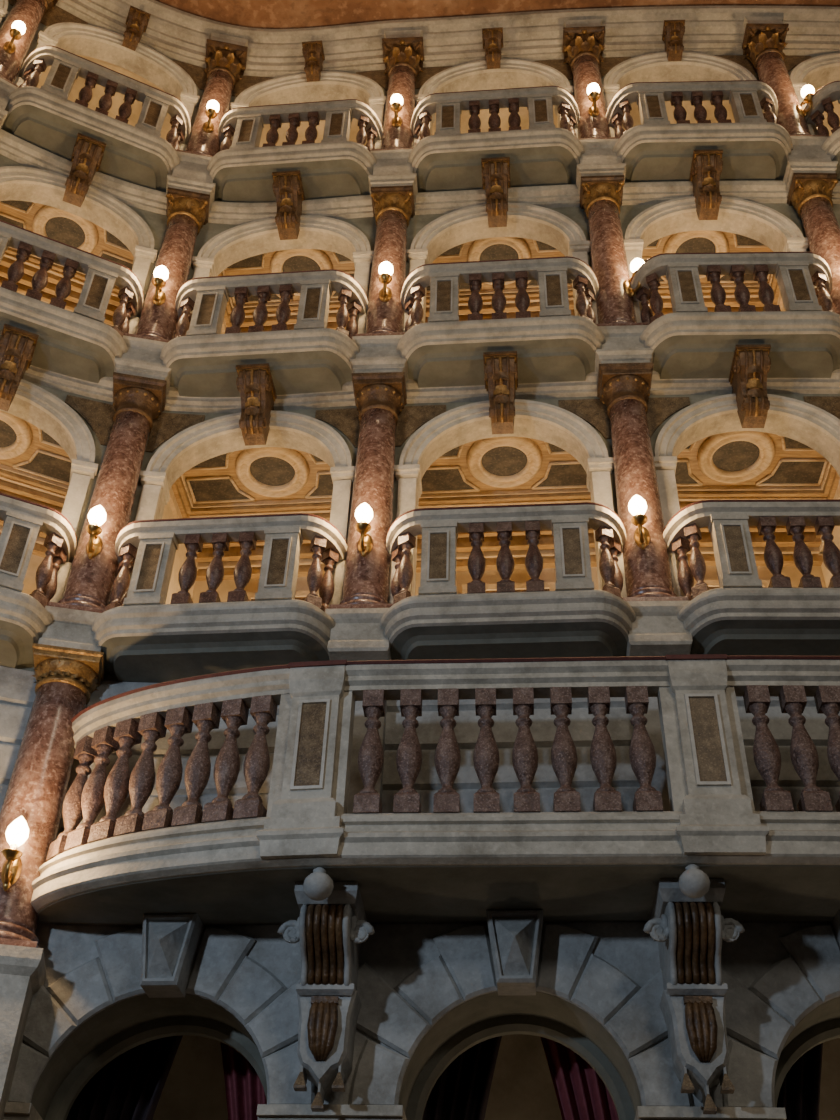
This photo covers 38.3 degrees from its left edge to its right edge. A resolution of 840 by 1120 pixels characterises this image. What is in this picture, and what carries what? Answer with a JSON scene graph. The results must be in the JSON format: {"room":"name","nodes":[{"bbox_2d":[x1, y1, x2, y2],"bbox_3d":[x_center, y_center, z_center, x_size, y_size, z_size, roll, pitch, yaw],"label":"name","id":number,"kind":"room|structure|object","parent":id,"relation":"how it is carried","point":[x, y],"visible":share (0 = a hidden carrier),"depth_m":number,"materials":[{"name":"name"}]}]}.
{"room":"opera house auditorium","nodes":[
{"label":"opera house auditorium","id":0,"kind":"room"},
{"bbox_2d":[0,0,839,1119],"bbox_3d":[-0.770,-0.099,8.665,12.193,14.250,3.456,8,-40,-7],"label":"wall","id":1,"kind":"structure","parent":0,"point":[71,1004],"depth_m":7.83,"materials":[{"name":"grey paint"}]},
{"bbox_2d":[0,324,38,411],"bbox_3d":[-3.091,-1.436,9.112,0.257,0.485,0.405,18,-42,-18],"label":"bracket","id":2,"kind":"object","parent":1,"relation":"attached to","point":[17,346],"visible":1,"depth_m":9.08,"materials":[{"name":"brown wood"}]},
{"bbox_2d":[0,0,58,86],"bbox_3d":[-3.878,-5.034,11.628,0.436,2.150,0.436,25,-45,-25],"label":"marble column","id":3,"kind":"structure","parent":1,"relation":"on","point":[30,12],"depth_m":11.52,"materials":[{"name":"brown stone"}]},
{"bbox_2d":[4,21,25,53],"bbox_3d":[-3.750,-4.847,11.207,0.124,0.410,0.191,25,-45,-25],"label":"candle sconce","id":4,"kind":"object","parent":3,"relation":"attached to","point":[18,29],"visible":1,"depth_m":11.18,"materials":[{"name":"gold metal"}]},
{"bbox_2d":[0,410,71,593],"bbox_3d":[-3.596,0.049,9.214,1.820,2.340,1.530,18,-42,-18],"label":"box","id":5,"kind":"object","parent":1,"relation":"attached to","point":[34,467],"visible":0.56,"depth_m":9.98,"materials":[{"name":"beige paint"}]},
{"bbox_2d":[0,492,76,671],"bbox_3d":[-3.141,0.038,7.871,1.680,1.005,0.630,18,-42,-18],"label":"balcony","id":6,"kind":"object","parent":1,"relation":"attached to","point":[24,618],"visible":0.91,"depth_m":7.90,"materials":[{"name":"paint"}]},
{"bbox_2d":[0,643,103,947],"bbox_3d":[-2.301,1.446,7.231,0.481,1.960,0.481,8,-40,-7],"label":"marble column","id":7,"kind":"structure","parent":1,"relation":"on","point":[66,678],"depth_m":7.22,"materials":[{"name":"brown stone"}]},
{"bbox_2d":[1,816,28,890],"bbox_3d":[-2.263,1.628,6.739,0.124,0.410,0.191,8,-40,-7],"label":"candle sconce","id":8,"kind":"object","parent":7,"relation":"attached to","point":[17,832],"visible":1,"depth_m":6.72,"materials":[{"name":"gold metal"}]},
{"bbox_2d":[0,200,133,326],"bbox_3d":[-3.525,-2.003,10.937,1.820,2.340,1.530,18,-42,-18],"label":"box","id":9,"kind":"object","parent":1,"relation":"attached to","point":[57,224],"visible":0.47,"depth_m":11.46,"materials":[{"name":"beige paint"}]},
{"bbox_2d":[0,220,143,382],"bbox_3d":[-3.070,-2.014,9.594,1.680,1.005,0.630,18,-42,-18],"label":"balcony","id":10,"kind":"object","parent":1,"relation":"attached to","point":[78,343],"visible":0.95,"depth_m":9.44,"materials":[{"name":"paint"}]},
{"bbox_2d":[63,133,105,207],"bbox_3d":[-3.021,-3.473,10.822,0.257,0.485,0.405,18,-42,-18],"label":"bracket","id":11,"kind":"object","parent":1,"relation":"attached to","point":[88,152],"visible":1,"depth_m":10.78,"materials":[{"name":"brown wood"}]},
{"bbox_2d":[1,45,190,191],"bbox_3d":[-3.000,-4.051,11.304,1.680,1.005,0.630,18,-42,-18],"label":"balcony","id":12,"kind":"object","parent":1,"relation":"attached to","point":[44,117],"visible":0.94,"depth_m":11.05,"materials":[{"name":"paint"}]},
{"bbox_2d":[37,54,171,139],"bbox_3d":[-3.455,-4.040,12.646,1.820,2.340,1.530,18,-42,-18],"label":"box","id":13,"kind":"object","parent":1,"relation":"attached to","point":[98,92],"visible":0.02,"depth_m":13.13,"materials":[{"name":"beige paint"}]},
{"bbox_2d":[47,372,166,612],"bbox_3d":[-2.237,-0.414,8.793,0.416,2.300,0.416,8,-40,-7],"label":"marble column","id":14,"kind":"structure","parent":1,"relation":"on","point":[138,401],"depth_m":8.76,"materials":[{"name":"brown stone"}]},
{"bbox_2d":[85,505,105,558],"bbox_3d":[-2.227,-0.199,8.294,0.124,0.410,0.191,5,-40,-3],"label":"candle sconce","id":15,"kind":"object","parent":14,"relation":"attached to","point":[97,515],"visible":1,"depth_m":8.28,"materials":[{"name":"gold metal"}]},
{"bbox_2d":[122,6,150,50],"bbox_3d":[-2.965,-5.514,12.580,0.217,0.341,0.270,18,-42,-18],"label":"bracket","id":16,"kind":"object","parent":1,"relation":"attached to","point":[137,20],"visible":1,"depth_m":12.55,"materials":[{"name":"brown wood"}]},
{"bbox_2d":[124,187,209,342],"bbox_3d":[-2.167,-2.428,10.484,0.416,2.120,0.416,8,-40,-7],"label":"marble column","id":17,"kind":"structure","parent":1,"relation":"on","point":[186,211],"depth_m":10.51,"materials":[{"name":"brown stone"}]},
{"bbox_2d":[152,265,168,305],"bbox_3d":[-2.160,-2.282,10.042,0.124,0.410,0.191,4,-40,-2],"label":"candle sconce","id":18,"kind":"object","parent":17,"relation":"attached to","point":[161,273],"visible":1,"depth_m":10.02,"materials":[{"name":"gold metal"}]},
{"bbox_2d":[140,914,204,997],"bbox_3d":[-1.388,2.135,6.614,0.310,0.400,0.300,-2,-40,5],"label":"keystone","id":19,"kind":"object","parent":1,"relation":"attached to","point":[170,942],"visible":1,"depth_m":6.57,"materials":[{"name":"stone"}]},
{"bbox_2d":[176,39,247,156],"bbox_3d":[-2.096,-4.483,12.210,0.436,2.150,0.436,8,-40,-7],"label":"marble column","id":20,"kind":"structure","parent":1,"relation":"on","point":[225,62],"depth_m":12.36,"materials":[{"name":"brown stone"}]},
{"bbox_2d":[203,100,218,132],"bbox_3d":[-2.031,-4.318,11.766,0.124,0.410,0.191,13,-41,-13],"label":"candle sconce","id":21,"kind":"object","parent":20,"relation":"attached to","point":[212,106],"visible":1,"depth_m":11.74,"materials":[{"name":"gold metal"}]},
{"bbox_2d":[104,447,332,680],"bbox_3d":[-1.202,0.368,9.495,1.820,2.340,1.530,-2,-40,5],"label":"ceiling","id":22,"kind":"structure","parent":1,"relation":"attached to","point":[264,480],"depth_m":10.13,"materials":[{"name":"beige paint"}]},
{"bbox_2d":[92,513,347,682],"bbox_3d":[-1.331,0.281,8.086,1.680,1.005,0.630,-2,-40,5],"label":"balcony","id":23,"kind":"object","parent":1,"relation":"attached to","point":[141,637],"visible":0.91,"depth_m":7.81,"materials":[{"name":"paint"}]},
{"bbox_2d":[236,363,276,445],"bbox_3d":[-1.280,-1.193,9.327,0.257,0.485,0.405,-2,-40,5],"label":"bracket","id":24,"kind":"object","parent":1,"relation":"attached to","point":[254,382],"visible":1,"depth_m":9.29,"materials":[{"name":"brown wood"}]},
{"bbox_2d":[160,269,368,396],"bbox_3d":[-1.260,-1.771,9.809,1.680,1.005,0.630,-2,-40,5],"label":"balcony","id":25,"kind":"object","parent":1,"relation":"attached to","point":[312,357],"visible":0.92,"depth_m":9.52,"materials":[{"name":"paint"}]},
{"bbox_2d":[218,249,354,333],"bbox_3d":[-1.131,-1.684,11.218,1.820,2.340,1.530,-2,-40,5],"label":"box","id":26,"kind":"object","parent":1,"relation":"attached to","point":[291,260],"visible":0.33,"depth_m":11.64,"materials":[{"name":"beige paint"}]},
{"bbox_2d":[272,170,304,239],"bbox_3d":[-1.209,-3.229,11.037,0.257,0.485,0.405,-2,-40,5],"label":"bracket","id":27,"kind":"object","parent":1,"relation":"attached to","point":[287,186],"visible":1,"depth_m":11.00,"materials":[{"name":"brown wood"}]},
{"bbox_2d":[207,99,383,202],"bbox_3d":[-1.190,-3.807,11.519,1.680,1.005,0.630,-2,-40,5],"label":"balcony","id":28,"kind":"object","parent":1,"relation":"attached to","point":[337,166],"visible":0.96,"depth_m":11.21,"materials":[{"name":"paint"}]},
{"bbox_2d":[259,118,366,146],"bbox_3d":[-1.060,-3.720,12.928,1.820,2.340,1.530,-2,-40,5],"label":"box","id":29,"kind":"object","parent":1,"relation":"attached to","point":[301,129],"depth_m":13.37,"materials":[{"name":"beige paint"}]},
{"bbox_2d":[302,40,324,81],"bbox_3d":[-1.134,-5.268,12.797,0.217,0.341,0.270,-2,-40,5],"label":"bracket","id":30,"kind":"object","parent":1,"relation":"attached to","point":[312,51],"visible":1,"depth_m":12.77,"materials":[{"name":"brown wood"}]},
{"bbox_2d":[277,867,374,1111],"bbox_3d":[-0.494,2.190,6.132,0.512,1.047,0.778,-1,-40,4],"label":"bracket","id":31,"kind":"object","parent":1,"relation":"attached to","point":[331,927],"visible":1,"depth_m":6.22,"materials":[{"name":"stone"}]},
{"bbox_2d":[329,372,406,608],"bbox_3d":[-0.341,-0.425,8.702,0.416,2.300,0.416,-1,-40,4],"label":"marble column","id":32,"kind":"structure","parent":1,"relation":"on","point":[380,397],"depth_m":8.65,"materials":[{"name":"brown stone"}]},
{"bbox_2d":[355,503,372,556],"bbox_3d":[-0.380,-0.212,8.203,0.124,0.410,0.191,-3,-40,6],"label":"candle sconce","id":33,"kind":"object","parent":32,"relation":"attached to","point":[364,513],"visible":1,"depth_m":8.18,"materials":[{"name":"gold metal"}]},
{"bbox_2d":[355,185,414,335],"bbox_3d":[-0.271,-2.439,10.392,0.416,2.120,0.416,-1,-40,4],"label":"marble column","id":34,"kind":"structure","parent":1,"relation":"on","point":[393,206],"depth_m":10.41,"materials":[{"name":"brown stone"}]},
{"bbox_2d":[378,261,392,301],"bbox_3d":[-0.283,-2.295,9.950,0.124,0.410,0.191,1,-40,1],"label":"candle sconce","id":35,"kind":"object","parent":34,"relation":"attached to","point":[385,270],"visible":1,"depth_m":9.93,"materials":[{"name":"gold metal"}]},
{"bbox_2d":[372,37,423,150],"bbox_3d":[-0.200,-4.495,12.118,0.436,2.150,0.436,-1,-40,4],"label":"marble column","id":36,"kind":"structure","parent":1,"relation":"on","point":[403,57],"depth_m":12.27,"materials":[{"name":"brown stone"}]},
{"bbox_2d":[390,94,402,126],"bbox_3d":[-0.225,-4.339,11.667,0.124,0.410,0.191,-1,-40,4],"label":"candle sconce","id":37,"kind":"object","parent":36,"relation":"attached to","point":[396,100],"visible":1,"depth_m":11.64,"materials":[{"name":"gold metal"}]},
{"bbox_2d":[31,654,839,923],"bbox_3d":[1.462,1.282,6.748,7.436,1.238,0.917,0,-40,3],"label":"balcony","id":38,"kind":"object","parent":1,"relation":"attached to","point":[220,863],"visible":0.99,"depth_m":6.52,"materials":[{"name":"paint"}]},
{"bbox_2d":[482,27,502,68],"bbox_3d":[0.762,-5.338,12.636,0.217,0.341,0.270,-2,-40,5],"label":"bracket","id":39,"kind":"object","parent":1,"relation":"attached to","point":[492,38],"visible":1,"depth_m":12.61,"materials":[{"name":"brown wood"}]},
{"bbox_2d":[432,105,557,134],"bbox_3d":[0.824,-3.789,12.768,1.820,2.340,1.530,-2,-40,5],"label":"box","id":40,"kind":"object","parent":1,"relation":"attached to","point":[504,113],"depth_m":13.21,"materials":[{"name":"beige paint"}]},
{"bbox_2d":[481,157,510,227],"bbox_3d":[0.688,-3.299,10.876,0.257,0.485,0.405,-2,-40,5],"label":"bracket","id":41,"kind":"object","parent":1,"relation":"attached to","point":[495,171],"visible":1,"depth_m":10.84,"materials":[{"name":"brown wood"}]},
{"bbox_2d":[408,86,584,192],"bbox_3d":[0.707,-3.877,11.358,1.680,1.005,0.630,-2,-40,5],"label":"balcony","id":42,"kind":"object","parent":1,"relation":"attached to","point":[542,154],"visible":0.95,"depth_m":11.05,"materials":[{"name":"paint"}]},
{"bbox_2d":[425,237,574,322],"bbox_3d":[0.753,-1.753,11.058,1.820,2.340,1.530,-2,-40,5],"label":"box","id":43,"kind":"object","parent":1,"relation":"attached to","point":[496,248],"visible":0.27,"depth_m":11.50,"materials":[{"name":"beige paint"}]},
{"bbox_2d":[483,351,517,433],"bbox_3d":[0.617,-1.262,9.166,0.257,0.485,0.405,-2,-40,5],"label":"bracket","id":44,"kind":"object","parent":1,"relation":"attached to","point":[500,368],"visible":1,"depth_m":9.13,"materials":[{"name":"brown wood"}]},
{"bbox_2d":[396,256,605,387],"bbox_3d":[0.637,-1.840,9.648,1.680,1.005,0.630,-2,-40,5],"label":"balcony","id":45,"kind":"object","parent":1,"relation":"attached to","point":[557,345],"visible":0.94,"depth_m":9.35,"materials":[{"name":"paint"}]},
{"bbox_2d":[415,437,598,594],"bbox_3d":[0.682,0.299,9.335,1.820,2.340,1.530,-2,-40,5],"label":"ceiling","id":46,"kind":"structure","parent":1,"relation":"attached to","point":[493,471],"depth_m":10.00,"materials":[{"name":"beige paint"}]},
{"bbox_2d":[380,502,635,659],"bbox_3d":[0.566,0.211,7.925,1.680,1.005,0.630,-2,-40,5],"label":"balcony","id":47,"kind":"object","parent":1,"relation":"attached to","point":[575,619],"visible":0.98,"depth_m":7.62,"materials":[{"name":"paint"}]},
{"bbox_2d":[486,910,542,995],"bbox_3d":[0.508,2.066,6.453,0.310,0.400,0.300,-2,-40,5],"label":"keystone","id":48,"kind":"object","parent":1,"relation":"attached to","point":[515,936],"visible":1,"depth_m":6.39,"materials":[{"name":"stone"}]},
{"bbox_2d":[562,26,619,139],"bbox_3d":[1.678,-4.545,11.980,0.436,2.150,0.436,-1,-40,3],"label":"marble column","id":49,"kind":"structure","parent":1,"relation":"on","point":[583,47],"depth_m":12.14,"materials":[{"name":"brown stone"}]},
{"bbox_2d":[587,83,599,116],"bbox_3d":[1.655,-4.389,11.529,0.124,0.410,0.191,-1,-40,3],"label":"candle sconce","id":50,"kind":"object","parent":49,"relation":"attached to","point":[593,90],"visible":1,"depth_m":11.50,"materials":[{"name":"gold metal"}]},
{"bbox_2d":[579,175,647,325],"bbox_3d":[1.607,-2.490,10.254,0.416,2.120,0.416,-1,-40,3],"label":"marble column","id":51,"kind":"structure","parent":1,"relation":"on","point":[600,196],"depth_m":10.23,"materials":[{"name":"brown stone"}]},
{"bbox_2d":[623,258,643,296],"bbox_3d":[1.754,-2.305,9.854,0.124,0.410,0.191,29,-47,-29],"label":"candle sconce","id":52,"kind":"object","parent":51,"relation":"attached to","point":[636,263],"visible":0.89,"depth_m":9.84,"materials":[{"name":"gold metal"}]},
{"bbox_2d":[597,362,688,600],"bbox_3d":[1.537,-0.476,8.564,0.416,2.300,0.416,-1,-40,3],"label":"marble column","id":53,"kind":"structure","parent":1,"relation":"on","point":[624,388],"depth_m":8.52,"materials":[{"name":"brown stone"}]},
{"bbox_2d":[628,495,649,549],"bbox_3d":[1.463,-0.259,8.071,0.124,0.410,0.191,-8,-41,12],"label":"candle sconce","id":54,"kind":"object","parent":53,"relation":"attached to","point":[637,507],"visible":1,"depth_m":8.05,"materials":[{"name":"gold metal"}]},
{"bbox_2d":[662,20,684,60],"bbox_3d":[2.634,-5.370,12.521,0.217,0.341,0.270,0,-40,2],"label":"bracket","id":55,"kind":"object","parent":1,"relation":"attached to","point":[673,30],"visible":1,"depth_m":12.50,"materials":[{"name":"brown wood"}]},
{"bbox_2d":[622,100,734,130],"bbox_3d":[2.641,-3.820,12.656,1.820,2.340,1.530,0,-40,2],"label":"box","id":56,"kind":"object","parent":1,"relation":"attached to","point":[689,108],"depth_m":13.08,"materials":[{"name":"beige paint"}]},
{"bbox_2d":[643,864,744,1113],"bbox_3d":[1.387,2.139,5.994,0.512,1.047,0.778,-1,-40,3],"label":"bracket","id":57,"kind":"object","parent":1,"relation":"attached to","point":[687,923],"visible":1,"depth_m":6.08,"materials":[{"name":"stone"}]},
{"bbox_2d":[605,80,792,182],"bbox_3d":[2.581,-3.909,11.243,1.680,1.005,0.630,0,-40,2],"label":"balcony","id":58,"kind":"object","parent":1,"relation":"attached to","point":[755,147],"visible":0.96,"depth_m":10.94,"materials":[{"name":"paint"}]},
{"bbox_2d":[689,149,722,219],"bbox_3d":[2.561,-3.331,10.761,0.257,0.485,0.405,0,-40,2],"label":"bracket","id":59,"kind":"object","parent":1,"relation":"attached to","point":[706,165],"visible":1,"depth_m":10.72,"materials":[{"name":"brown wood"}]},
{"bbox_2d":[642,230,784,314],"bbox_3d":[2.570,-1.784,10.946,1.820,2.340,1.530,0,-40,2],"label":"box","id":60,"kind":"object","parent":1,"relation":"attached to","point":[700,241],"visible":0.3,"depth_m":11.36,"materials":[{"name":"beige paint"}]},
{"bbox_2d":[630,252,839,378],"bbox_3d":[2.510,-1.872,9.533,1.680,1.005,0.630,0,-40,2],"label":"balcony","id":61,"kind":"object","parent":1,"relation":"attached to","point":[691,341],"visible":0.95,"depth_m":9.25,"materials":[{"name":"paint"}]},
{"bbox_2d":[728,344,770,427],"bbox_3d":[2.490,-1.294,9.051,0.257,0.485,0.405,0,-40,2],"label":"bracket","id":62,"kind":"object","parent":1,"relation":"attached to","point":[750,366],"visible":1,"depth_m":9.02,"materials":[{"name":"brown wood"}]},
{"bbox_2d":[662,499,839,655],"bbox_3d":[2.439,0.179,7.810,1.680,1.005,0.630,0,-40,2],"label":"balcony","id":63,"kind":"object","parent":1,"relation":"attached to","point":[740,616],"visible":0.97,"depth_m":7.55,"materials":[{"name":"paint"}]},
{"bbox_2d":[675,431,839,589],"bbox_3d":[2.499,0.268,9.224,1.820,2.340,1.530,0,-40,2],"label":"ceiling","id":64,"kind":"structure","parent":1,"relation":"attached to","point":[736,465],"depth_m":9.83,"materials":[{"name":"beige paint"}]},
{"bbox_2d":[742,23,825,136],"bbox_3d":[3.539,-4.545,11.903,0.436,2.150,0.436,1,-40,1],"label":"marble column","id":65,"kind":"structure","parent":1,"relation":"on","point":[763,44],"depth_m":12.10,"materials":[{"name":"brown stone"}]},
{"bbox_2d":[796,85,813,116],"bbox_3d":[3.666,-4.359,11.482,0.124,0.410,0.191,25,-45,-25],"label":"candle sconce","id":66,"kind":"object","parent":65,"relation":"attached to","point":[807,92],"visible":1,"depth_m":11.46,"materials":[{"name":"gold metal"}]},
{"bbox_2d":[787,173,839,314],"bbox_3d":[3.468,-2.490,10.178,0.416,2.120,0.416,1,-40,1],"label":"marble column","id":67,"kind":"structure","parent":1,"relation":"on","point":[810,195],"depth_m":10.46,"materials":[{"name":"brown stone"}]},
{"bbox_2d":[804,81,839,180],"bbox_3d":[4.452,-3.880,11.199,1.680,1.005,0.630,2,-40,0],"label":"balcony","id":68,"kind":"object","parent":1,"relation":"attached to","point":[822,100],"visible":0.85,"depth_m":11.27,"materials":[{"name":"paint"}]},
{"bbox_2d":[814,86,839,135],"bbox_3d":[4.455,-3.793,12.614,1.820,2.340,1.530,2,-40,0],"label":"box","id":69,"kind":"object","parent":1,"relation":"attached to","point":[836,104],"depth_m":13.08,"materials":[{"name":"beige paint"}]},
{"bbox_2d":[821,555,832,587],"bbox_3d":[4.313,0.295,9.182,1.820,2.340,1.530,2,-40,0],"label":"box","id":70,"kind":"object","parent":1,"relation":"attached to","point":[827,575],"visible":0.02,"depth_m":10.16,"materials":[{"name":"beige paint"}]},
{"bbox_2d":[831,910,839,945],"bbox_3d":[2.379,2.034,6.338,0.310,0.400,0.300,0,-40,2],"label":"keystone","id":71,"kind":"object","parent":1,"relation":"attached to","point":[835,923],"visible":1,"depth_m":6.49,"materials":[{"name":"stone"}]},
{"bbox_2d":[156,0,839,28],"bbox_3d":[0.269,-8.630,9.499,10.569,0.001,9.453,2,-40,0],"label":"ceiling","id":72,"kind":"structure","parent":0,"point":[263,14],"depth_m":12.84,"materials":[{"name":"orange paint"}]},
{"bbox_3d":[0.392,3.131,1.302,15.000,0.100,12.000,2,-40,0],"label":"floor","id":73,"kind":"structure","parent":0,"visible":0},
{"bbox_2d":[66,1035,182,1119],"bbox_3d":[-1.786,4.304,6.015,0.760,4.048,0.117,-2,-40,5],"label":"door curtain","id":74,"kind":"object","parent":73,"relation":"on","point":[130,1086],"visible":0.48,"depth_m":7.05,"materials":[{"name":"fabric"}]},
{"bbox_2d":[220,1042,266,1119],"bbox_3d":[-0.910,4.269,5.937,0.760,4.048,0.117,-2,-40,5],"label":"door curtain","id":75,"kind":"object","parent":73,"relation":"on","point":[244,1088],"visible":0.19,"depth_m":7.00,"materials":[{"name":"fabric"}]},
{"bbox_2d":[422,1036,501,1119],"bbox_3d":[0.100,4.232,5.851,0.760,4.048,0.117,-2,-40,5],"label":"door curtain","id":76,"kind":"object","parent":73,"relation":"on","point":[462,1091],"visible":0.34,"depth_m":6.88,"materials":[{"name":"fabric"}]},
{"bbox_2d":[541,1037,618,1119],"bbox_3d":[0.976,4.203,5.781,0.760,4.048,0.117,-2,-40,5],"label":"door curtain","id":77,"kind":"object","parent":73,"relation":"on","point":[581,1094],"visible":0.3,"depth_m":6.83,"materials":[{"name":"fabric"}]},
{"bbox_2d":[777,1043,822,1119],"bbox_3d":[1.924,4.187,5.723,0.760,4.048,0.117,0,-40,2],"label":"door curtain","id":78,"kind":"object","parent":73,"relation":"on","point":[799,1094],"visible":0.16,"depth_m":6.75,"materials":[{"name":"fabric"}]}
]}

